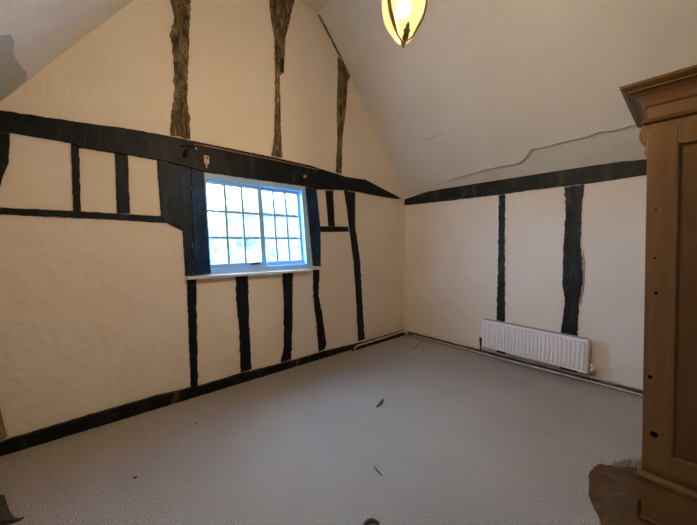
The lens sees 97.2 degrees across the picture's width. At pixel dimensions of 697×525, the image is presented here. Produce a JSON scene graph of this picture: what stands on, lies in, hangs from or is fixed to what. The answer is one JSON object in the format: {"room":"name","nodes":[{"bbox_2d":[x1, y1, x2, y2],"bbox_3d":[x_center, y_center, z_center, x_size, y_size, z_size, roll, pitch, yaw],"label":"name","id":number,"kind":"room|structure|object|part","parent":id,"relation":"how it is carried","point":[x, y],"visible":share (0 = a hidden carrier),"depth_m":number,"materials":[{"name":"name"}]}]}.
{"room":"bedroom","nodes":[
{"label":"bedroom","id":0,"kind":"room"},
{"bbox_2d":[0,0,404,441],"bbox_3d":[-0.805,-0.822,3.320,4.280,3.985,0.220,-3,4,-42],"label":"wall","id":1,"kind":"structure","parent":0,"point":[94,312],"depth_m":2.50,"materials":[{"name":"beige paint"}]},
{"bbox_2d":[0,132,9,440],"bbox_3d":[-2.229,0.167,1.935,0.205,1.968,0.018,-3,4,-42],"label":"post","id":2,"kind":"object","parent":1,"relation":"attached to","point":[4,137],"visible":1,"depth_m":1.94,"materials":[{"name":"black paint"}]},
{"bbox_3d":[-2.225,0.047,1.932,0.195,1.727,0.018,-3,4,-42],"label":"post","id":3,"kind":"part","parent":2,"relation":"part of","materials":[{"name":"black paint"}]},
{"bbox_2d":[71,143,80,210],"bbox_3d":[-1.925,-0.601,2.170,0.048,0.466,0.013,-3,4,-42],"label":"stud","id":4,"kind":"object","parent":1,"relation":"attached to","point":[75,158],"visible":1,"depth_m":2.17,"materials":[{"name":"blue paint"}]},
{"bbox_2d":[0,207,166,222],"bbox_3d":[-1.857,-0.342,2.244,0.931,0.057,0.014,-3,4,-42],"label":"rail","id":5,"kind":"object","parent":1,"relation":"attached to","point":[3,210],"visible":1,"depth_m":2.18,"materials":[{"name":"black wood"}]},
{"bbox_2d":[115,153,129,212],"bbox_3d":[-1.728,-0.601,2.347,0.085,0.446,0.013,-3,4,-42],"label":"stud","id":6,"kind":"object","parent":1,"relation":"attached to","point":[121,160],"visible":1,"depth_m":2.34,"materials":[{"name":"black wood"}]},
{"bbox_2d":[157,160,192,275],"bbox_3d":[-1.457,-0.355,2.599,0.251,0.959,0.018,-3,4,-42],"label":"window post","id":7,"kind":"object","parent":1,"relation":"attached to","point":[174,180],"visible":1,"depth_m":2.60,"materials":[{"name":"black wood"}]},
{"bbox_2d":[170,0,190,138],"bbox_3d":[-1.408,-1.676,2.576,0.187,1.239,0.013,-3,4,-42],"label":"stud","id":8,"kind":"object","parent":1,"relation":"attached to","point":[179,34],"visible":1,"depth_m":2.57,"materials":[{"name":"brown wood"}]},
{"bbox_2d":[187,279,197,386],"bbox_3d":[-1.380,0.629,2.725,0.080,0.970,0.012,-3,4,-42],"label":"stud","id":9,"kind":"object","parent":1,"relation":"attached to","point":[191,284],"visible":0.99,"depth_m":2.72,"materials":[{"name":"black wood"}]},
{"bbox_2d":[0,110,400,198],"bbox_3d":[-0.733,-0.958,3.213,4.072,0.263,0.022,-3,4,-42],"label":"tie beam","id":10,"kind":"structure","parent":1,"relation":"attached to","point":[111,139],"depth_m":2.58,"materials":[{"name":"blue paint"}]},
{"bbox_2d":[181,143,196,156],"bbox_3d":[-1.350,-0.955,2.614,0.130,0.113,0.050,-3,4,-42],"label":"clamp","id":11,"kind":"object","parent":10,"relation":"attached to","point":[187,150],"visible":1,"depth_m":2.59,"materials":[{"name":"black metal"}]},
{"bbox_2d":[204,155,208,167],"bbox_3d":[-1.256,-0.893,2.720,0.044,0.108,0.018,-3,4,-42],"label":"wall hook","id":12,"kind":"object","parent":10,"relation":"attached to","point":[206,158],"visible":1,"depth_m":2.72,"materials":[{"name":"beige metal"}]},
{"bbox_3d":[-1.258,-0.911,2.721,0.044,0.072,0.012,-3,4,-42],"label":"plate","id":13,"kind":"part","parent":12,"relation":"part of","materials":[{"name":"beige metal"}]},
{"bbox_2d":[194,143,318,169],"bbox_3d":[-0.839,-1.046,3.089,1.322,0.022,0.012,-3,4,-42],"label":"cable","id":14,"kind":"object","parent":10,"relation":"attached to","point":[194,143],"visible":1,"depth_m":3.00,"materials":[{"name":"orange metal"}]},
{"bbox_2d":[191,168,210,275],"bbox_3d":[-1.313,-0.353,2.731,0.147,0.933,0.015,-3,4,-42],"label":"window post","id":15,"kind":"object","parent":1,"relation":"attached to","point":[201,256],"visible":1,"depth_m":2.72,"materials":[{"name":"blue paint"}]},
{"bbox_2d":[0,330,403,455],"bbox_3d":[-0.713,1.118,3.339,4.204,0.115,0.028,-3,4,-42],"label":"baseboard","id":16,"kind":"structure","parent":1,"relation":"attached to","point":[93,420],"depth_m":2.48,"materials":[{"name":"black paint"}]},
{"bbox_2d":[235,276,251,371],"bbox_3d":[-1.035,0.603,3.032,0.150,0.962,0.014,-3,4,-42],"label":"stud","id":17,"kind":"object","parent":1,"relation":"attached to","point":[242,285],"visible":0.94,"depth_m":3.03,"materials":[{"name":"black wood"}]},
{"bbox_2d":[185,173,312,279],"bbox_3d":[-0.943,-0.354,3.104,1.322,0.949,0.195,-3,4,-42],"label":"window","id":18,"kind":"structure","parent":1,"relation":"in","point":[299,192],"depth_m":3.15,"materials":[{"name":"blue paint"}]},
{"bbox_3d":[-1.085,-0.358,3.000,0.591,0.819,0.030,-3,4,-42],"label":"sash","id":19,"kind":"part","parent":18,"relation":"part of","materials":[{"name":"glass"}]},
{"bbox_3d":[-0.910,0.110,3.077,1.300,0.026,0.074,-3,4,-42],"label":"sill","id":20,"kind":"part","parent":18,"relation":"part of","materials":[{"name":"paint"}]},
{"bbox_3d":[-0.737,-0.382,3.358,0.560,0.819,0.030,-3,4,-42],"label":"sash","id":21,"kind":"part","parent":18,"relation":"part of","materials":[{"name":"glass"}]},
{"bbox_2d":[269,0,294,157],"bbox_3d":[-0.668,-2.047,3.219,0.352,1.889,0.013,-3,4,-42],"label":"stud","id":22,"kind":"object","parent":1,"relation":"attached to","point":[280,10],"visible":1,"depth_m":3.17,"materials":[{"name":"brown wood"}]},
{"bbox_2d":[280,59,283,71],"bbox_3d":[-0.690,-2.042,3.186,0.044,0.148,0.006,-3,4,-42],"label":"strap","id":23,"kind":"object","parent":22,"relation":"attached to","point":[281,60],"visible":1,"depth_m":3.18,"materials":[{"name":"black"}]},
{"bbox_2d":[281,273,292,361],"bbox_3d":[-0.673,0.591,3.356,0.162,0.978,0.014,-3,4,-42],"label":"stud","id":24,"kind":"object","parent":1,"relation":"attached to","point":[287,278],"visible":0.93,"depth_m":3.36,"materials":[{"name":"black wood"}]},
{"bbox_2d":[305,187,320,265],"bbox_3d":[-0.405,-0.401,3.542,0.206,0.900,0.015,-3,4,-42],"label":"window post","id":25,"kind":"object","parent":1,"relation":"attached to","point":[311,194],"visible":1,"depth_m":3.54,"materials":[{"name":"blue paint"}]},
{"bbox_2d":[313,270,325,351],"bbox_3d":[-0.342,0.573,3.652,0.188,0.984,0.014,-3,4,-42],"label":"stud","id":26,"kind":"object","parent":1,"relation":"attached to","point":[317,307],"visible":1,"depth_m":3.63,"materials":[{"name":"black wood"}]},
{"bbox_2d":[325,191,334,225],"bbox_3d":[-0.220,-0.653,3.696,0.140,0.427,0.012,-3,4,-42],"label":"stud","id":27,"kind":"object","parent":1,"relation":"attached to","point":[329,194],"visible":1,"depth_m":3.69,"materials":[{"name":"black wood"}]},
{"bbox_2d":[318,15,349,77],"bbox_3d":[-0.159,-2.558,3.650,0.489,0.542,0.010,-3,4,-42],"label":"brace","id":28,"kind":"object","parent":1,"relation":"attached to","point":[332,41],"visible":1,"depth_m":3.63,"materials":[{"name":"brown wood"}]},
{"bbox_2d":[320,226,348,231],"bbox_3d":[-0.162,-0.407,3.761,0.441,0.079,0.013,-3,4,-42],"label":"rail","id":29,"kind":"object","parent":1,"relation":"attached to","point":[323,228],"visible":1,"depth_m":3.73,"materials":[{"name":"black wood"}]},
{"bbox_2d":[336,57,348,173],"bbox_3d":[-0.072,-1.782,3.768,0.222,1.381,0.012,-3,4,-42],"label":"stud","id":30,"kind":"object","parent":1,"relation":"attached to","point":[343,77],"visible":1,"depth_m":3.74,"materials":[{"name":"brown wood"}]},
{"bbox_2d":[344,191,364,340],"bbox_3d":[0.085,0.073,4.007,0.365,1.965,0.015,-3,4,-42],"label":"stud","id":31,"kind":"object","parent":1,"relation":"attached to","point":[349,196],"visible":1,"depth_m":4.01,"materials":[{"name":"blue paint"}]},
{"bbox_2d":[352,333,404,350],"bbox_3d":[0.449,1.105,4.303,1.080,0.029,0.012,-3,4,-42],"label":"trim","id":32,"kind":"structure","parent":1,"relation":"attached to","point":[402,334],"depth_m":4.26,"materials":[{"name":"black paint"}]},
{"bbox_2d":[0,333,642,524],"bbox_3d":[1.012,1.377,1.404,4.780,0.200,5.730,-3,4,-42],"label":"floor","id":33,"kind":"structure","parent":0,"point":[456,436],"depth_m":2.00,"materials":[{"name":"carpet"}]},
{"bbox_2d":[0,495,23,524],"bbox_3d":[-1.781,1.253,1.548,0.332,0.029,0.108,2,3,27],"label":"torn underlay","id":34,"kind":"object","parent":33,"relation":"on","point":[6,517],"visible":1,"depth_m":1.52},
{"bbox_2d":[363,518,378,524],"bbox_3d":[0.110,1.259,1.490,0.080,0.019,0.035,0,3,-4],"label":"scrap","id":35,"kind":"object","parent":33,"relation":"on","point":[369,521],"visible":1,"depth_m":1.48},
{"bbox_2d":[354,330,642,390],"bbox_3d":[2.194,1.179,2.416,1.110,0.065,5.134,-3,4,-42],"label":"pipe","id":36,"kind":"object","parent":33,"relation":"on","point":[641,389],"visible":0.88,"depth_m":3.52,"materials":[{"name":"white metal"}]},
{"bbox_2d":[413,335,642,395],"bbox_3d":[2.629,1.184,2.723,0.016,0.019,5.010,-3,4,-42],"label":"pipe","id":37,"kind":"object","parent":33,"relation":"on","point":[413,335],"visible":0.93,"depth_m":3.31,"materials":[{"name":"white metal"}]},
{"bbox_2d":[588,458,649,524],"bbox_3d":[1.465,1.216,1.660,0.266,0.082,0.880,2,4,37],"label":"rug","id":38,"kind":"object","parent":33,"relation":"on","point":[615,493],"visible":0.95,"depth_m":1.65,"materials":[{"name":"brown fur"}]},
{"bbox_2d":[619,65,696,524],"bbox_3d":[1.986,0.238,1.208,0.692,2.094,1.384,-3,4,-42],"label":"wardrobe","id":39,"kind":"object","parent":33,"relation":"on","point":[664,107],"visible":1,"depth_m":1.39,"materials":[{"name":"brown wood"}]},
{"bbox_3d":[1.986,-0.758,1.155,0.692,0.098,1.384,-3,4,-42],"label":"cornice","id":40,"kind":"part","parent":39,"relation":"part of","materials":[{"name":"brown wood"}]},
{"bbox_3d":[2.045,1.041,1.242,0.616,0.035,1.232,-3,4,-42],"label":"moulding","id":41,"kind":"part","parent":39,"relation":"part of","materials":[{"name":"brown wood"}]},
{"bbox_3d":[1.603,0.192,1.234,0.022,1.585,0.636,-3,4,-42],"label":"door","id":42,"kind":"part","parent":39,"relation":"part of","materials":[{"name":"brown wood"}]},
{"bbox_3d":[1.603,0.192,1.234,0.012,1.425,0.443,-3,4,-42],"label":"moulding","id":43,"kind":"part","parent":39,"relation":"part of","materials":[{"name":"brown wood"}]},
{"bbox_3d":[1.609,0.191,1.239,0.005,1.415,0.431,-3,4,-42],"label":"panel","id":44,"kind":"part","parent":39,"relation":"part of","materials":[{"name":"brown wood"}]},
{"bbox_2d":[0,0,696,195],"bbox_3d":[1.087,-1.782,1.301,4.480,2.150,5.670,-3,4,-42],"label":"ceiling","id":45,"kind":"structure","parent":0,"point":[482,91],"depth_m":2.85,"materials":[{"name":"paint"}]},
{"bbox_2d":[0,34,26,100],"bbox_3d":[-1.883,-1.015,1.624,0.217,0.300,0.790,-3,4,-42],"label":"plaster patch","id":46,"kind":"object","parent":45,"relation":"attached to","point":[12,75],"visible":1,"depth_m":1.75,"materials":[{"name":"grey paint"}]},
{"bbox_2d":[387,0,427,47],"bbox_3d":[0.239,-1.825,1.301,0.198,1.764,0.191,-3,4,-42],"label":"pendant lantern","id":47,"kind":"object","parent":45,"relation":"hanging from","point":[402,8],"visible":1,"depth_m":1.32,"materials":[{"name":"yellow glass"}]},
{"bbox_3d":[0.241,-1.119,1.341,0.060,0.082,0.060,-3,4,-42],"label":"bulb","id":48,"kind":"part","parent":47,"relation":"part of","materials":[{"name":"white glass"}]},
{"bbox_2d":[404,175,646,388],"bbox_3d":[2.688,0.148,2.841,0.220,2.100,5.670,-3,4,-42],"label":"wall","id":49,"kind":"structure","parent":0,"point":[451,247],"depth_m":3.38,"materials":[{"name":"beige paint"}]},
{"bbox_2d":[496,194,504,354],"bbox_3d":[1.819,0.169,3.640,0.012,1.930,0.127,-3,4,-42],"label":"stud","id":50,"kind":"object","parent":49,"relation":"attached to","point":[500,299],"visible":0.8,"depth_m":3.63,"materials":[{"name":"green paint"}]},
{"bbox_2d":[404,159,646,204],"bbox_3d":[1.942,-0.884,3.439,0.020,0.214,3.389,-3,4,-42],"label":"beam","id":51,"kind":"structure","parent":49,"relation":"attached to","point":[623,169],"depth_m":3.29,"materials":[{"name":"black wood"}]},
{"bbox_2d":[408,331,642,395],"bbox_3d":[2.625,1.176,2.786,0.020,0.054,5.130,-3,4,-42],"label":"baseboard","id":52,"kind":"structure","parent":49,"relation":"attached to","point":[409,333],"depth_m":3.36,"materials":[{"name":"beige paint"}]},
{"bbox_2d":[479,318,594,379],"bbox_3d":[1.988,0.912,3.369,0.107,0.416,1.132,-3,4,-42],"label":"radiator","id":53,"kind":"object","parent":49,"relation":"attached to","point":[568,351],"visible":1,"depth_m":3.26,"materials":[{"name":"white metal"}]},
{"bbox_2d":[484,318,588,339],"bbox_3d":[1.993,0.718,3.362,0.061,0.028,1.015,-3,4,-42],"label":"grille","id":54,"kind":"object","parent":53,"relation":"attached to","point":[486,321],"depth_m":3.32,"materials":[{"name":"grey metal"}]},
{"bbox_3d":[2.335,0.908,2.990,0.078,0.323,0.006,-3,4,-42],"label":"panel","id":55,"kind":"part","parent":53,"relation":"part of","materials":[{"name":"white metal"}]},
{"bbox_2d":[560,184,583,372],"bbox_3d":[2.275,0.202,3.131,0.013,1.952,0.184,-3,4,-42],"label":"stud","id":56,"kind":"object","parent":49,"relation":"attached to","point":[572,282],"visible":0.77,"depth_m":3.11,"materials":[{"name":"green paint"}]},
{"bbox_2d":[580,252,584,305],"bbox_3d":[2.336,0.157,3.063,0.008,0.563,0.034,-3,4,-42],"label":"plaster edge","id":57,"kind":"object","parent":49,"relation":"attached to","point":[583,258],"visible":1,"depth_m":3.06,"materials":[{"name":"beige paint"}]},
{"label":"outside","id":58,"kind":"structure","parent":0,"visible":0},
{"bbox_3d":[-13.867,2.508,30.666,100.000,0.200,56.070,-3,4,-42],"label":"ground","id":59,"kind":"structure","parent":58,"visible":0},
{"bbox_2d":[209,218,281,263],"bbox_3d":[-4.248,0.947,10.923,4.183,5.058,4.284,-3,4,-42],"label":"tree","id":60,"kind":"object","parent":59,"relation":"on","point":[217,246],"visible":0.2,"depth_m":9.71,"materials":[{"name":"white"}]},
{"bbox_2d":[213,198,299,260],"bbox_3d":[-4.124,-0.177,17.798,5.034,6.544,6.600,-3,4,-42],"label":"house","id":61,"kind":"structure","parent":59,"relation":"on","point":[234,204],"depth_m":14.92,"materials":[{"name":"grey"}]},
{"bbox_3d":[-2.619,-0.635,15.075,0.289,0.482,0.018,-3,4,-42],"label":"pane","id":62,"kind":"part","parent":61,"relation":"part of","materials":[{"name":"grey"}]},
{"bbox_3d":[-2.611,-1.588,15.031,0.289,0.410,0.018,-3,4,-42],"label":"pane","id":63,"kind":"part","parent":61,"relation":"part of","materials":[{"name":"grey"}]}
]}

